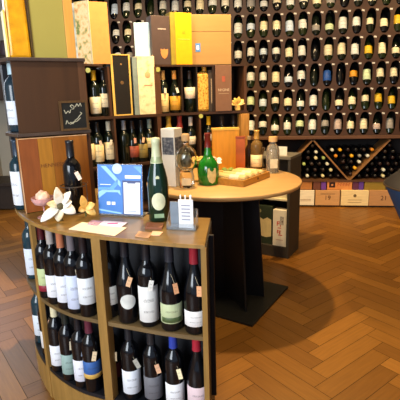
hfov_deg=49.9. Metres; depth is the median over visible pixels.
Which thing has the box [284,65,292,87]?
wine bottle
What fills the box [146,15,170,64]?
box
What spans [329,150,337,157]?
wine bottle
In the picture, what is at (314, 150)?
wine bottle
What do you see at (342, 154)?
wine bottle
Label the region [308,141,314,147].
wine bottle
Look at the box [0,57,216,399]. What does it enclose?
display shelf
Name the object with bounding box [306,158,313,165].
wine bottle
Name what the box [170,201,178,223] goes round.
business card
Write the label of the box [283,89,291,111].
wine bottle
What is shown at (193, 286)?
wine bottle
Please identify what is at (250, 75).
wine bottle
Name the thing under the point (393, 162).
wine bottle
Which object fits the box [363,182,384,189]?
carton
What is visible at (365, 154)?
wine bottle
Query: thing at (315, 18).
wine bottle
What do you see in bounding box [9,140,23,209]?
wine bottle
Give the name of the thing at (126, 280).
wine bottle
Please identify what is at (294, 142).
wall rack
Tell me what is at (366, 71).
wine bottle
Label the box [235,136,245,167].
box
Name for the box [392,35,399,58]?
wine bottle
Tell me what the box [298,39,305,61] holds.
wine bottle
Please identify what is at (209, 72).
box
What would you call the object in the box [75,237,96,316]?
wine bottle
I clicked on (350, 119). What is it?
wine bottle
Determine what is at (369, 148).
wine bottle
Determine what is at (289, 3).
wine bottle
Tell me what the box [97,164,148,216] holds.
sign stand
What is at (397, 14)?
wine bottle
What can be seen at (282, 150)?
card
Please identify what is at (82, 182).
stand
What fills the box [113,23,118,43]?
wine bottle
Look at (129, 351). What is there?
wine bottle
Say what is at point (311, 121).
wine bottle
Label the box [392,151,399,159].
wine bottle
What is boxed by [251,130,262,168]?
bottle
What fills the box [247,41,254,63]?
wine bottle
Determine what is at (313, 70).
wine bottle
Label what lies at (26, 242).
wine bottle
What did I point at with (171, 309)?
wine bottle
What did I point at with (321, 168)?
wine bottle
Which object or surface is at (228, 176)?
bottle
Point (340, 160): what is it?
wine bottle
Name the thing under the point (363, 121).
wine bottle
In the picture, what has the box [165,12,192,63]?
box
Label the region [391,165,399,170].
wine bottle
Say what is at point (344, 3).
wine bottle
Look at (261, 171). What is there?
bottle
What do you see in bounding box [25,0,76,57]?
case
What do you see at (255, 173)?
bottle
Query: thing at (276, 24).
wine bottle
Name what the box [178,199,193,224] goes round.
business card
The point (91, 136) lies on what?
wine bottle
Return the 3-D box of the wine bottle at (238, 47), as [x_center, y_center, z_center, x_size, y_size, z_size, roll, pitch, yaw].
[0.424,-1.646,4.754,0.086,0.314,0.167,0,14,8]
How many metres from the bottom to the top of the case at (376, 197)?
0.176 m
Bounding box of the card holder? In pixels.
[166,208,198,230]
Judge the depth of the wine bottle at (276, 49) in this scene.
4.66 m
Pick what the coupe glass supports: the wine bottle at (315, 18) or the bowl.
the bowl
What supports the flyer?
on the leaflet
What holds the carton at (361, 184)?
on the case at (347, 197)
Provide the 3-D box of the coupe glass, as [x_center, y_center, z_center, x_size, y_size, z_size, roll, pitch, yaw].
[-0.639,0.029,1.760,0.092,0.084,0.092,-2,14,0]
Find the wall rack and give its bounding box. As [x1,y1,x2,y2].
[71,0,399,206]
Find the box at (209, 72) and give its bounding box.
[206,70,214,110]
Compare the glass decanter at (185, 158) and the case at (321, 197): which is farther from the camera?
the case at (321, 197)
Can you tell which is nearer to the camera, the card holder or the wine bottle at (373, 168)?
the card holder
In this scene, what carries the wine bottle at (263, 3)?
on the wall rack
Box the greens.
[222,167,233,170]
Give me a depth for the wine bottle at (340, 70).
4.64 m
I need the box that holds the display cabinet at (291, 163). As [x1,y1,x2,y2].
[259,151,300,258]
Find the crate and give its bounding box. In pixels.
[16,134,91,213]
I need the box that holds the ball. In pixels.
[35,190,49,199]
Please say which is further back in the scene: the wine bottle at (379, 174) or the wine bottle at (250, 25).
the wine bottle at (379, 174)
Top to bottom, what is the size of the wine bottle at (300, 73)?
0.314 m
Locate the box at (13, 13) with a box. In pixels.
[0,0,31,56]
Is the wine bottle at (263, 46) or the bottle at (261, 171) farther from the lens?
the wine bottle at (263, 46)
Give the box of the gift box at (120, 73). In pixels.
[106,54,132,115]
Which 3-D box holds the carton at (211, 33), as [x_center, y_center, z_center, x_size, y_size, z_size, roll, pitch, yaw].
[0.016,-1.198,3.240,0.420,0.355,0.123,-4,14,-9]
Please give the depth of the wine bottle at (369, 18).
4.47 m
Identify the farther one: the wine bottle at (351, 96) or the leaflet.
the wine bottle at (351, 96)
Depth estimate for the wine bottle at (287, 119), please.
4.84 m
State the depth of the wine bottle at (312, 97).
4.73 m
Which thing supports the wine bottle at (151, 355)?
on the display shelf at (39, 83)
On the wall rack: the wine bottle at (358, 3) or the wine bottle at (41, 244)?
the wine bottle at (358, 3)
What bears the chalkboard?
on the display shelf at (39, 83)
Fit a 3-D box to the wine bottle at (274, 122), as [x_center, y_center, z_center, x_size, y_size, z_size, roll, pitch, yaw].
[0.851,-0.882,4.887,0.094,0.314,0.170,0,14,8]
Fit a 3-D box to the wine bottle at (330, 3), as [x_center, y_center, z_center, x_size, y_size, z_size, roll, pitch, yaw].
[1.361,-2.143,4.497,0.094,0.314,0.170,0,14,8]
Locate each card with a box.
[99,221,127,226]
[135,231,151,237]
[150,231,162,235]
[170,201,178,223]
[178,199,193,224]
[278,146,287,155]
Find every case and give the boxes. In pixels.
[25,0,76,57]
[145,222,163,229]
[300,190,313,204]
[314,190,339,204]
[339,189,368,205]
[368,189,393,205]
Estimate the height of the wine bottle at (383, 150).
0.075 m
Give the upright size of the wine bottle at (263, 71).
0.314 m
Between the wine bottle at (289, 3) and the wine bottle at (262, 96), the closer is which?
the wine bottle at (289, 3)
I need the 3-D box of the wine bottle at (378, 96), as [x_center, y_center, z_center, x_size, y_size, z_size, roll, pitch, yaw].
[1.931,-1.126,4.675,0.094,0.314,0.170,0,14,8]
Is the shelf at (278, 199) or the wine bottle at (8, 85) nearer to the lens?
the wine bottle at (8, 85)
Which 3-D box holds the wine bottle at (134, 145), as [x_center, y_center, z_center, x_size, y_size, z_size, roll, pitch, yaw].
[-0.484,-0.424,3.109,0.084,0.302,0.085,3,15,18]
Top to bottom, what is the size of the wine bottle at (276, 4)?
0.314 m
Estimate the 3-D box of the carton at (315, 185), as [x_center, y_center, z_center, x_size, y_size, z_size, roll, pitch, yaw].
[1.350,-0.193,5.006,0.082,0.110,0.180,0,14,8]
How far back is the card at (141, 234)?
1.50 m
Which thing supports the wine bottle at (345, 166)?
on the wine bottle at (348, 172)
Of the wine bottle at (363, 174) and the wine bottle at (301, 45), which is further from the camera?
the wine bottle at (363, 174)
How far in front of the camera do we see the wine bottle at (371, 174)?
4.90 m
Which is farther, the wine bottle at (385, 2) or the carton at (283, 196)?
the wine bottle at (385, 2)
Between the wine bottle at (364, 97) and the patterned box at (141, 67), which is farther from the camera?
the wine bottle at (364, 97)
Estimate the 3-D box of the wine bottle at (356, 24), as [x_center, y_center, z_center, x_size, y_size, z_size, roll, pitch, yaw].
[1.639,-1.888,4.523,0.094,0.314,0.170,0,14,8]
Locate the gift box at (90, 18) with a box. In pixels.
[72,0,110,65]
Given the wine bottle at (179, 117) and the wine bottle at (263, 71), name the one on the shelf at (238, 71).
the wine bottle at (179, 117)
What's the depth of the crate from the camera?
1.83 m
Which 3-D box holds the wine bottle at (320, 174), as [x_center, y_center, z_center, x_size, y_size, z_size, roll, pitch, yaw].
[1.420,-0.303,5.027,0.077,0.075,0.250,0,14,8]
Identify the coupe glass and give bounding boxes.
[31,195,53,218]
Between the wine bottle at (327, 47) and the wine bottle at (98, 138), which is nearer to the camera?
the wine bottle at (98, 138)
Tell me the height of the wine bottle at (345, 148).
0.075 m
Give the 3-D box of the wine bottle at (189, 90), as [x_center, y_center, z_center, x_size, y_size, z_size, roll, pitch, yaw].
[-0.076,-0.810,3.207,0.082,0.302,0.083,-2,14,-1]
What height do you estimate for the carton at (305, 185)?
0.110 m
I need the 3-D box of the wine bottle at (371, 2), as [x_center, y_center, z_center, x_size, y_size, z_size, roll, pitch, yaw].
[1.768,-2.140,4.441,0.094,0.314,0.170,0,14,8]
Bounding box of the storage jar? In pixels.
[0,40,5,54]
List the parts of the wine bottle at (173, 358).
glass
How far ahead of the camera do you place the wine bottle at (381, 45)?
4.51 m
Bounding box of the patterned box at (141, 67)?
[130,56,155,114]
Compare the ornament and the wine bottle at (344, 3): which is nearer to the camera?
the ornament
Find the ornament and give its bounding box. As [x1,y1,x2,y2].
[195,156,202,181]
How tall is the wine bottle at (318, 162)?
0.075 m
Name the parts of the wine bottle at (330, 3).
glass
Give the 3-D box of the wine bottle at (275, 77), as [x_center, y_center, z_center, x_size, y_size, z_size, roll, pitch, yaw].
[0.838,-1.388,4.760,0.094,0.314,0.170,0,14,8]
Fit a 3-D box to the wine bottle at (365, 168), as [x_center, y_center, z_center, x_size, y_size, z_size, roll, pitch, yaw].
[1.900,-0.366,4.945,0.077,0.075,0.249,0,14,8]
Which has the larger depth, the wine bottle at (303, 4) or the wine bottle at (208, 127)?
the wine bottle at (303, 4)
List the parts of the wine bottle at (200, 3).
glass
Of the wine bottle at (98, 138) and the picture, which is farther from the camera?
the wine bottle at (98, 138)
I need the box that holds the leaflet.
[69,222,126,235]
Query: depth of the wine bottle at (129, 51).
4.89 m
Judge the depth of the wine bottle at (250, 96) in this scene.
4.83 m
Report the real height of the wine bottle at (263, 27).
0.314 m
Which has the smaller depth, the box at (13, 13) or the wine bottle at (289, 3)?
the box at (13, 13)
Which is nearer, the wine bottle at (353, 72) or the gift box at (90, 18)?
the gift box at (90, 18)
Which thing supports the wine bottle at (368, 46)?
in the wall rack
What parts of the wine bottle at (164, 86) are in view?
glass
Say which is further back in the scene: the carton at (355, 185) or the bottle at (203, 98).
the carton at (355, 185)
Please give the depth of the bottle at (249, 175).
2.59 m
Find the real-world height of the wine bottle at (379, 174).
0.075 m
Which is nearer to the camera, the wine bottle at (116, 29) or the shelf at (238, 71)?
the shelf at (238, 71)
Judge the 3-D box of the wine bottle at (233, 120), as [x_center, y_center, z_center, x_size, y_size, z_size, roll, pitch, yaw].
[0.263,-0.512,3.376,0.075,0.304,0.088,0,14,5]
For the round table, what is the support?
on the floor
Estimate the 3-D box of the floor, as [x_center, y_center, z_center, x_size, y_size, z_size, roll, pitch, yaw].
[0.374,0.766,2.304,6.925,0.001,8.311,-1,14,0]
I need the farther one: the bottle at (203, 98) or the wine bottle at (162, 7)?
the wine bottle at (162, 7)
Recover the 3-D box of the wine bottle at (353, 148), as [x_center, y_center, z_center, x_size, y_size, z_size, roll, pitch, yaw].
[1.757,-0.589,4.908,0.077,0.075,0.250,0,14,8]
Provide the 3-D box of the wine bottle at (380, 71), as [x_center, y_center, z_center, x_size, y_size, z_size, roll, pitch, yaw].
[1.924,-1.379,4.612,0.094,0.314,0.170,0,14,8]
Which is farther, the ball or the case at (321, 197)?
the case at (321, 197)
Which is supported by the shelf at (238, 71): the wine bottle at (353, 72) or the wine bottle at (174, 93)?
the wine bottle at (174, 93)
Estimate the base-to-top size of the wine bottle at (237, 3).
0.314 m
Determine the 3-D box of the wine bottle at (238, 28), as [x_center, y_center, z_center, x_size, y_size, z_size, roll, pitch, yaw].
[0.417,-1.897,4.690,0.094,0.314,0.170,0,14,8]
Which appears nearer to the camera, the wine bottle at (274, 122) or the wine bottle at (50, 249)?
the wine bottle at (50, 249)
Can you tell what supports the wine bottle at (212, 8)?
on the wall rack
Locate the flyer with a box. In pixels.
[87,220,102,225]
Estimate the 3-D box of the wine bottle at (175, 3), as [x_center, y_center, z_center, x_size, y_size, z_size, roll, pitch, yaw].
[-0.268,-2.157,4.720,0.086,0.314,0.167,0,14,8]
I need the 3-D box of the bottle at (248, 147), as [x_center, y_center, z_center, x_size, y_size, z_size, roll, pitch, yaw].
[0.348,-0.341,3.050,0.056,0.226,0.056,-2,14,0]
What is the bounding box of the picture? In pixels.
[122,180,140,215]
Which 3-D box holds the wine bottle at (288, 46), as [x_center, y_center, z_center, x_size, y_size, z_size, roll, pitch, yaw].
[0.967,-1.642,4.680,0.086,0.314,0.167,0,14,8]
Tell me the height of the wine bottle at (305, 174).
0.075 m
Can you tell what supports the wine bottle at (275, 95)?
in the wall rack
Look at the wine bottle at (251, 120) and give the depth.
4.89 m
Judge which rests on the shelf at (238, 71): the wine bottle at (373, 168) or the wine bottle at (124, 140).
the wine bottle at (124, 140)
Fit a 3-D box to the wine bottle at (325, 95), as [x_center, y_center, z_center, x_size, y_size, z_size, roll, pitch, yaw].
[1.388,-1.132,4.751,0.086,0.314,0.167,0,14,8]
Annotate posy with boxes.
[213,156,221,165]
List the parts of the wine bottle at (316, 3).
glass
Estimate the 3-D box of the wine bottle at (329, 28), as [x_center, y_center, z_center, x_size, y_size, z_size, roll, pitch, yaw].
[1.368,-1.890,4.560,0.094,0.314,0.170,0,14,8]
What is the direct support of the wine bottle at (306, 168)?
on the wine bottle at (305, 174)
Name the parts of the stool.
seat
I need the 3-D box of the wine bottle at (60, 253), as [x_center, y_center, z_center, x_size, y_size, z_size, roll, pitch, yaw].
[-0.536,0.272,1.687,0.070,0.322,0.085,-6,15,-18]
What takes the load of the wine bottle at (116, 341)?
on the display shelf at (39, 83)
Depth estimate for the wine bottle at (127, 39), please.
4.82 m
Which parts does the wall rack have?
niche panel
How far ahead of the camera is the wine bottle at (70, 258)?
1.63 m
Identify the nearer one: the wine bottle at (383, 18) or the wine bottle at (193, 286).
the wine bottle at (193, 286)
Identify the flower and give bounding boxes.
[41,187,75,221]
[78,196,95,215]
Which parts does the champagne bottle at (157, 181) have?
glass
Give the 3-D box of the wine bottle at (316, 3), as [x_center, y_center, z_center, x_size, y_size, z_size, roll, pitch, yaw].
[1.225,-2.144,4.515,0.094,0.314,0.170,0,14,8]
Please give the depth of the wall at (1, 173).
5.64 m
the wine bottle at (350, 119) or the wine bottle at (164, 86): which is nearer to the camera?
the wine bottle at (164, 86)
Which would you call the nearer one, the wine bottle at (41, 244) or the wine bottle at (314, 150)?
the wine bottle at (41, 244)
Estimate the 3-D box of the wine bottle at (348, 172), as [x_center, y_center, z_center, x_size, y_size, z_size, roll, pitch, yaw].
[1.721,-0.322,4.981,0.077,0.075,0.250,0,14,8]
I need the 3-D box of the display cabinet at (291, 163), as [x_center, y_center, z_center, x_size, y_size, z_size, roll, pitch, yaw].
[0.614,0.029,3.541,0.340,0.820,0.274,7,16,29]
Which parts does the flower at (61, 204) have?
flower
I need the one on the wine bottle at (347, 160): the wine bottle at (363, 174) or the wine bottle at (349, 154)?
the wine bottle at (349, 154)
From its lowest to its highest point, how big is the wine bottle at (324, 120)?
0.314 m
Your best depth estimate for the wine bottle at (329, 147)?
4.90 m
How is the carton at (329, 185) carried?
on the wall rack
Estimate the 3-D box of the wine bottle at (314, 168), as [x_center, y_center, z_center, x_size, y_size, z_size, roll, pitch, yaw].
[1.333,-0.370,5.022,0.077,0.075,0.250,0,14,8]
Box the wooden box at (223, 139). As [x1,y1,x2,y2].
[211,127,238,169]
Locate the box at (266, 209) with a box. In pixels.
[259,202,275,243]
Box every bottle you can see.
[4,63,18,131]
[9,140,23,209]
[22,221,37,278]
[31,294,40,342]
[35,227,47,297]
[38,304,50,355]
[43,230,57,304]
[47,307,61,371]
[53,233,67,309]
[58,313,74,380]
[62,140,83,212]
[63,235,79,313]
[71,318,84,387]
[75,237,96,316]
[81,321,102,391]
[89,70,101,116]
[89,122,95,166]
[93,122,104,165]
[99,70,108,115]
[104,121,114,163]
[106,240,117,317]
[111,0,117,18]
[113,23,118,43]
[114,334,121,390]
[116,242,139,323]
[119,120,130,163]
[120,329,141,399]
[123,0,129,18]
[124,22,130,43]
[127,46,132,57]
[129,120,139,162]
[135,0,141,17]
[137,120,147,161]
[137,244,159,326]
[142,333,163,399]
[145,119,154,160]
[147,0,153,15]
[147,137,168,221]
[159,0,166,15]
[159,246,182,331]
[160,70,168,112]
[164,337,184,399]
[165,116,171,127]
[169,70,180,112]
[171,0,178,11]
[177,115,184,133]
[184,0,190,12]
[184,70,195,111]
[184,248,202,334]
[186,117,195,150]
[187,340,204,399]
[196,0,203,13]
[197,133,218,185]
[204,116,211,151]
[208,0,216,13]
[218,116,224,127]
[219,171,253,177]
[219,173,247,179]
[221,0,228,13]
[230,115,236,126]
[232,169,259,175]
[234,0,241,12]
[234,16,242,38]
[234,42,241,63]
[236,168,264,173]
[245,136,250,167]
[247,0,254,11]
[247,16,254,37]
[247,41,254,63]
[247,66,254,88]
[247,90,254,111]
[249,114,254,135]
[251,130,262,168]
[259,15,267,37]
[259,41,266,62]
[259,66,266,87]
[259,90,266,111]
[259,114,266,134]
[260,0,267,11]
[266,136,278,172]
[271,65,279,87]
[271,89,278,111]
[271,114,278,134]
[272,0,280,10]
[272,15,280,36]
[272,40,279,62]
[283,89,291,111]
[283,113,290,134]
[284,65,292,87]
[285,14,293,36]
[285,40,292,61]
[286,0,294,9]
[295,113,303,134]
[296,89,303,110]
[297,64,304,86]
[298,13,306,35]
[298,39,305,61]
[299,0,307,9]
[301,158,306,165]
[302,164,309,171]
[302,170,309,177]
[303,153,310,159]
[304,147,310,153]
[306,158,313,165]
[308,113,315,134]
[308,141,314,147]
[309,88,316,110]
[309,170,317,177]
[310,64,317,86]
[310,147,317,153]
[310,153,317,159]
[310,164,317,171]
[311,39,318,61]
[312,0,320,8]
[312,13,319,35]
[314,158,321,165]
[317,164,324,171]
[317,170,324,177]
[318,152,325,159]
[321,113,328,134]
[321,158,329,165]
[322,88,329,110]
[323,63,330,85]
[324,38,331,60]
[324,170,332,177]
[325,12,333,34]
[325,164,332,171]
[326,0,334,7]
[326,144,333,151]
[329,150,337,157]
[332,169,340,177]
[333,112,341,134]
[333,144,341,151]
[335,88,342,110]
[336,63,343,85]
[336,156,344,163]
[337,37,345,60]
[337,151,345,157]
[338,11,346,33]
[340,0,347,7]
[340,162,348,169]
[341,144,349,151]
[343,168,352,175]
[344,156,352,163]
[345,151,353,157]
[346,112,353,133]
[348,87,355,109]
[348,162,356,169]
[349,62,356,85]
[349,144,357,151]
[351,37,358,59]
[352,11,360,33]
[352,156,360,163]
[353,151,360,157]
[354,0,361,6]
[357,144,365,151]
[359,112,366,133]
[359,170,368,177]
[361,87,368,109]
[361,151,368,157]
[361,165,368,171]
[363,62,370,84]
[364,36,371,59]
[364,144,373,151]
[366,10,373,32]
[367,159,373,165]
[367,165,376,171]
[368,0,375,5]
[368,170,376,177]
[372,159,381,165]
[373,112,379,133]
[374,87,381,109]
[375,165,384,171]
[376,62,383,84]
[376,170,384,177]
[377,153,385,159]
[378,36,385,58]
[379,147,386,153]
[380,9,387,32]
[380,159,389,165]
[382,0,389,4]
[383,165,392,171]
[384,153,394,159]
[384,170,391,176]
[385,147,394,153]
[386,112,393,133]
[388,87,394,109]
[388,159,397,165]
[390,61,397,84]
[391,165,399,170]
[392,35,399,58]
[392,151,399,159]
[394,9,399,31]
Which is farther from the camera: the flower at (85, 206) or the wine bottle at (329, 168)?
the wine bottle at (329, 168)
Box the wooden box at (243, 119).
[238,113,248,147]
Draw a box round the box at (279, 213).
[273,207,286,246]
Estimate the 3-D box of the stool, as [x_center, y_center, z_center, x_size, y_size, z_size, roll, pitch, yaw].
[1.321,0.235,2.386,0.610,0.943,0.610,-2,14,0]
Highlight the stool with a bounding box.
[383,169,399,217]
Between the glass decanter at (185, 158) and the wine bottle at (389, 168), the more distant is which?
the wine bottle at (389, 168)
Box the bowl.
[31,195,53,205]
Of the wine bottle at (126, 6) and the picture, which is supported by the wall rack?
the wine bottle at (126, 6)
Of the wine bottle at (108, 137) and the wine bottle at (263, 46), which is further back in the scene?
the wine bottle at (263, 46)
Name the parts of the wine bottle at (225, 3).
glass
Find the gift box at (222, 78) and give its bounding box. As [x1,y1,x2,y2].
[214,65,231,110]
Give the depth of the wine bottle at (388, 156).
4.83 m
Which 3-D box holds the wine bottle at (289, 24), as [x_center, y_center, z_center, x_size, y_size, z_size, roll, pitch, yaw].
[0.960,-1.893,4.616,0.094,0.314,0.170,0,14,8]
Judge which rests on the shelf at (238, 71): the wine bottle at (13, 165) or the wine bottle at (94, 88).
the wine bottle at (94, 88)
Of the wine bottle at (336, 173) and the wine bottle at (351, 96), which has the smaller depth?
the wine bottle at (351, 96)
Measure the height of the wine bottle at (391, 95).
0.314 m
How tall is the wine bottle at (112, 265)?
0.322 m
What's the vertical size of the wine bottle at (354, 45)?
0.314 m
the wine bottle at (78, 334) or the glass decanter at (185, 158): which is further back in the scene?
the glass decanter at (185, 158)
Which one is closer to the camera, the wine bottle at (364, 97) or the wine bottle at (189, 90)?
the wine bottle at (189, 90)
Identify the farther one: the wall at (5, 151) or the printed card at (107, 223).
the wall at (5, 151)
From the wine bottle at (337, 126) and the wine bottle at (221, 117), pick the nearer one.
the wine bottle at (221, 117)
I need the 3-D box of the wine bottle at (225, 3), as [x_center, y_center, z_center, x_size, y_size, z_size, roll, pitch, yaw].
[0.275,-2.153,4.646,0.086,0.314,0.167,0,14,8]
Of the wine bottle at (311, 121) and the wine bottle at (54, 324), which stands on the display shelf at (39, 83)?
the wine bottle at (54, 324)
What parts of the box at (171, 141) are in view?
printed panel, printed panel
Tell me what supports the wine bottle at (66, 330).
on the display shelf at (39, 83)
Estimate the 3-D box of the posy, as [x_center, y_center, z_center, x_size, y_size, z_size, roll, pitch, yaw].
[0.111,-0.235,2.889,0.073,0.112,0.063,4,15,22]
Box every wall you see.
[0,0,11,175]
[0,158,2,175]
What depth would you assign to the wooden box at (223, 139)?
2.98 m
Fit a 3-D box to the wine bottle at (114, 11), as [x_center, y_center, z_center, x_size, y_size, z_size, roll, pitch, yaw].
[-0.947,-2.163,4.813,0.086,0.314,0.167,0,14,8]
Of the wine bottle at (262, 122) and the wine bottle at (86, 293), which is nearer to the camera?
the wine bottle at (86, 293)
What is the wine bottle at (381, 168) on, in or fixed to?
on the wine bottle at (379, 174)
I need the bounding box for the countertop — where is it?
[17,188,210,245]
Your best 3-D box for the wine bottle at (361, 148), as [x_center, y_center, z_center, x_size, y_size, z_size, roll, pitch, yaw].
[1.842,-0.588,4.897,0.077,0.075,0.249,0,14,8]
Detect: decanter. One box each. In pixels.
[175,133,196,187]
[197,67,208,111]
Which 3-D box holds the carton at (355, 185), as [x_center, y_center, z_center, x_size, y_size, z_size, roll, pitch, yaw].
[1.773,-0.190,4.949,0.064,0.110,0.180,0,14,8]
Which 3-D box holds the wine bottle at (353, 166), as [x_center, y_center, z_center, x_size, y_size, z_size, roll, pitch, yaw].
[1.762,-0.389,4.958,0.077,0.075,0.250,0,14,8]
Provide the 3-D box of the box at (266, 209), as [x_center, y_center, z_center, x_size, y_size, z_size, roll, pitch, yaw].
[0.539,0.191,3.558,0.150,0.320,0.091,7,16,29]
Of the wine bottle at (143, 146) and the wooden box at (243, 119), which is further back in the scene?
the wooden box at (243, 119)
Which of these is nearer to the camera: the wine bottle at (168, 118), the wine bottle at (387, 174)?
the wine bottle at (168, 118)
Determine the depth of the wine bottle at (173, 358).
1.57 m
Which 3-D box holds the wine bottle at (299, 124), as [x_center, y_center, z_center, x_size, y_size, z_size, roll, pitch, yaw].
[1.123,-0.879,4.850,0.094,0.314,0.170,0,14,8]
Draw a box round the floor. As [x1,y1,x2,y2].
[0,206,399,399]
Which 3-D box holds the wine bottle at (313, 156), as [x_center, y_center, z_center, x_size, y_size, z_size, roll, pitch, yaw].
[1.330,-0.504,4.989,0.077,0.075,0.250,0,14,8]
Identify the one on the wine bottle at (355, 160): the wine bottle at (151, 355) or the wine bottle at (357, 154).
the wine bottle at (357, 154)
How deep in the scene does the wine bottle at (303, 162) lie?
4.97 m
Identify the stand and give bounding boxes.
[60,182,87,214]
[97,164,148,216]
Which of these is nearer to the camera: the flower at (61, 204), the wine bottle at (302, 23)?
the flower at (61, 204)
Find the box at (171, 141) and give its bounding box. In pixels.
[161,127,181,186]
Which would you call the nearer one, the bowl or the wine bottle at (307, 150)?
the bowl
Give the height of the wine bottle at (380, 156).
0.075 m
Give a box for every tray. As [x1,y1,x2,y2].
[218,168,269,186]
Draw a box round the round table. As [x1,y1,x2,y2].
[146,168,301,326]
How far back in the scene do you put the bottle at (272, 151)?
2.81 m
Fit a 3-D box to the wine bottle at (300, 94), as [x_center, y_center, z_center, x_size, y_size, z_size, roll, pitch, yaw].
[1.116,-1.135,4.788,0.086,0.314,0.167,0,14,8]
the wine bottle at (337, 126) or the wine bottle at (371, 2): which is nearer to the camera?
the wine bottle at (371, 2)
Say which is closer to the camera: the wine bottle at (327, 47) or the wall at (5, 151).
the wine bottle at (327, 47)
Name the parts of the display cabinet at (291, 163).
panel, panel, panel, panel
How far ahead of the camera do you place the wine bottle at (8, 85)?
1.81 m
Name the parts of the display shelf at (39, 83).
post, tower panel, tower panel, post, panel, post, panel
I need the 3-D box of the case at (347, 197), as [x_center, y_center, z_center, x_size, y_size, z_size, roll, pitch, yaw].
[1.765,-0.045,4.961,0.300,0.175,0.202,0,14,8]
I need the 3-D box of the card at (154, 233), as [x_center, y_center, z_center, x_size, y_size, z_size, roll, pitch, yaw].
[-0.154,0.118,1.520,0.039,0.002,0.050,1,14,10]
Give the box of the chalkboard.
[58,100,88,130]
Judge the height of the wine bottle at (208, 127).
0.304 m
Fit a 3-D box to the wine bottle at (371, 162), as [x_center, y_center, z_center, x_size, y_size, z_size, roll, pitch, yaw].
[1.940,-0.432,4.923,0.077,0.075,0.250,0,14,8]
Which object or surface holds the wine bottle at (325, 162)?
on the wine bottle at (321, 168)
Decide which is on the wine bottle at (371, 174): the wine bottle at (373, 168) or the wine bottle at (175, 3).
the wine bottle at (373, 168)
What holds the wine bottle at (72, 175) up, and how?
on the display shelf at (39, 83)
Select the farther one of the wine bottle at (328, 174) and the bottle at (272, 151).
the wine bottle at (328, 174)
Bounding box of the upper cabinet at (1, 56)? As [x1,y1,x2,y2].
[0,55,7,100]
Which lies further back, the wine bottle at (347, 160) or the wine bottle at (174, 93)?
the wine bottle at (347, 160)
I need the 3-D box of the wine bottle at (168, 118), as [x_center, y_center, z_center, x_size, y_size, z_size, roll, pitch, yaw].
[-0.232,-0.471,3.228,0.089,0.322,0.089,-2,14,-4]
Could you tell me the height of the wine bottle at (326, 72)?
0.314 m
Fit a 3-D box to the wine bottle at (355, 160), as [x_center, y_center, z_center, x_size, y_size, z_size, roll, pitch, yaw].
[1.803,-0.455,4.936,0.077,0.075,0.249,0,14,8]
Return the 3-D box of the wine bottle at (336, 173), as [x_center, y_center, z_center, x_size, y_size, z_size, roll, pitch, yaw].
[1.591,-0.301,5.004,0.077,0.075,0.250,0,14,8]
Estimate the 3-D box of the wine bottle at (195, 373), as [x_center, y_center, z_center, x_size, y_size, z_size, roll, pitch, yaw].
[-0.010,0.632,1.577,0.080,0.320,0.080,-2,14,-1]
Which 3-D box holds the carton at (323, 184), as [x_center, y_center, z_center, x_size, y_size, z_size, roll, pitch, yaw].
[1.424,-0.192,4.996,0.054,0.110,0.180,0,14,8]
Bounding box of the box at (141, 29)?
[133,22,150,55]
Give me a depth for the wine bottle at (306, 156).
4.95 m
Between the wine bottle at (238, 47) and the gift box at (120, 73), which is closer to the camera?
the gift box at (120, 73)
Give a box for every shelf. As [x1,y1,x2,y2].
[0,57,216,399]
[84,64,246,214]
[267,198,286,200]
[301,175,386,181]
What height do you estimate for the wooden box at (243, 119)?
0.315 m
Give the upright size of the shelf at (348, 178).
0.020 m
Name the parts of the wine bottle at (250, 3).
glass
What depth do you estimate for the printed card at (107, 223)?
1.64 m
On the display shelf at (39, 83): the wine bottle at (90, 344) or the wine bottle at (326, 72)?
the wine bottle at (90, 344)
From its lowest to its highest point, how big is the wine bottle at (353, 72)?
0.314 m
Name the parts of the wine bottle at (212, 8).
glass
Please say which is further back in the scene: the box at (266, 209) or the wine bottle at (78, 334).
the box at (266, 209)
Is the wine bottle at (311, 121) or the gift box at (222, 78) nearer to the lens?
the gift box at (222, 78)
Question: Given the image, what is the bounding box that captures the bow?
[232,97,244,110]
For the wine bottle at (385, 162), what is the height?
0.075 m
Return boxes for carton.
[191,14,230,63]
[273,194,286,198]
[300,182,311,189]
[312,182,320,189]
[320,182,325,189]
[326,182,351,189]
[352,182,358,189]
[358,182,363,189]
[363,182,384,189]
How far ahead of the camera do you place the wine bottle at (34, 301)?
2.04 m
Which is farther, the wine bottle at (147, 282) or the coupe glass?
the coupe glass
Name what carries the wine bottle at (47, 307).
on the display shelf at (39, 83)
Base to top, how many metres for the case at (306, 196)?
0.172 m
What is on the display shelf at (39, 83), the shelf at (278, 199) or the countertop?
the countertop
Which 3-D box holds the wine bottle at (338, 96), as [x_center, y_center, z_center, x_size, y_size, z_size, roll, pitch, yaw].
[1.523,-1.129,4.731,0.094,0.314,0.170,0,14,8]
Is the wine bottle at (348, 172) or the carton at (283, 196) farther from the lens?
the wine bottle at (348, 172)
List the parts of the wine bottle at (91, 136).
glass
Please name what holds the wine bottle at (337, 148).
on the wine bottle at (342, 154)
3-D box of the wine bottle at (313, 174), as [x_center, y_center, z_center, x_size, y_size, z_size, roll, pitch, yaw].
[1.335,-0.303,5.039,0.077,0.075,0.250,0,14,8]
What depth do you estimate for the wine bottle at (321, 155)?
4.93 m
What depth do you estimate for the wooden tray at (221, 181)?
2.52 m

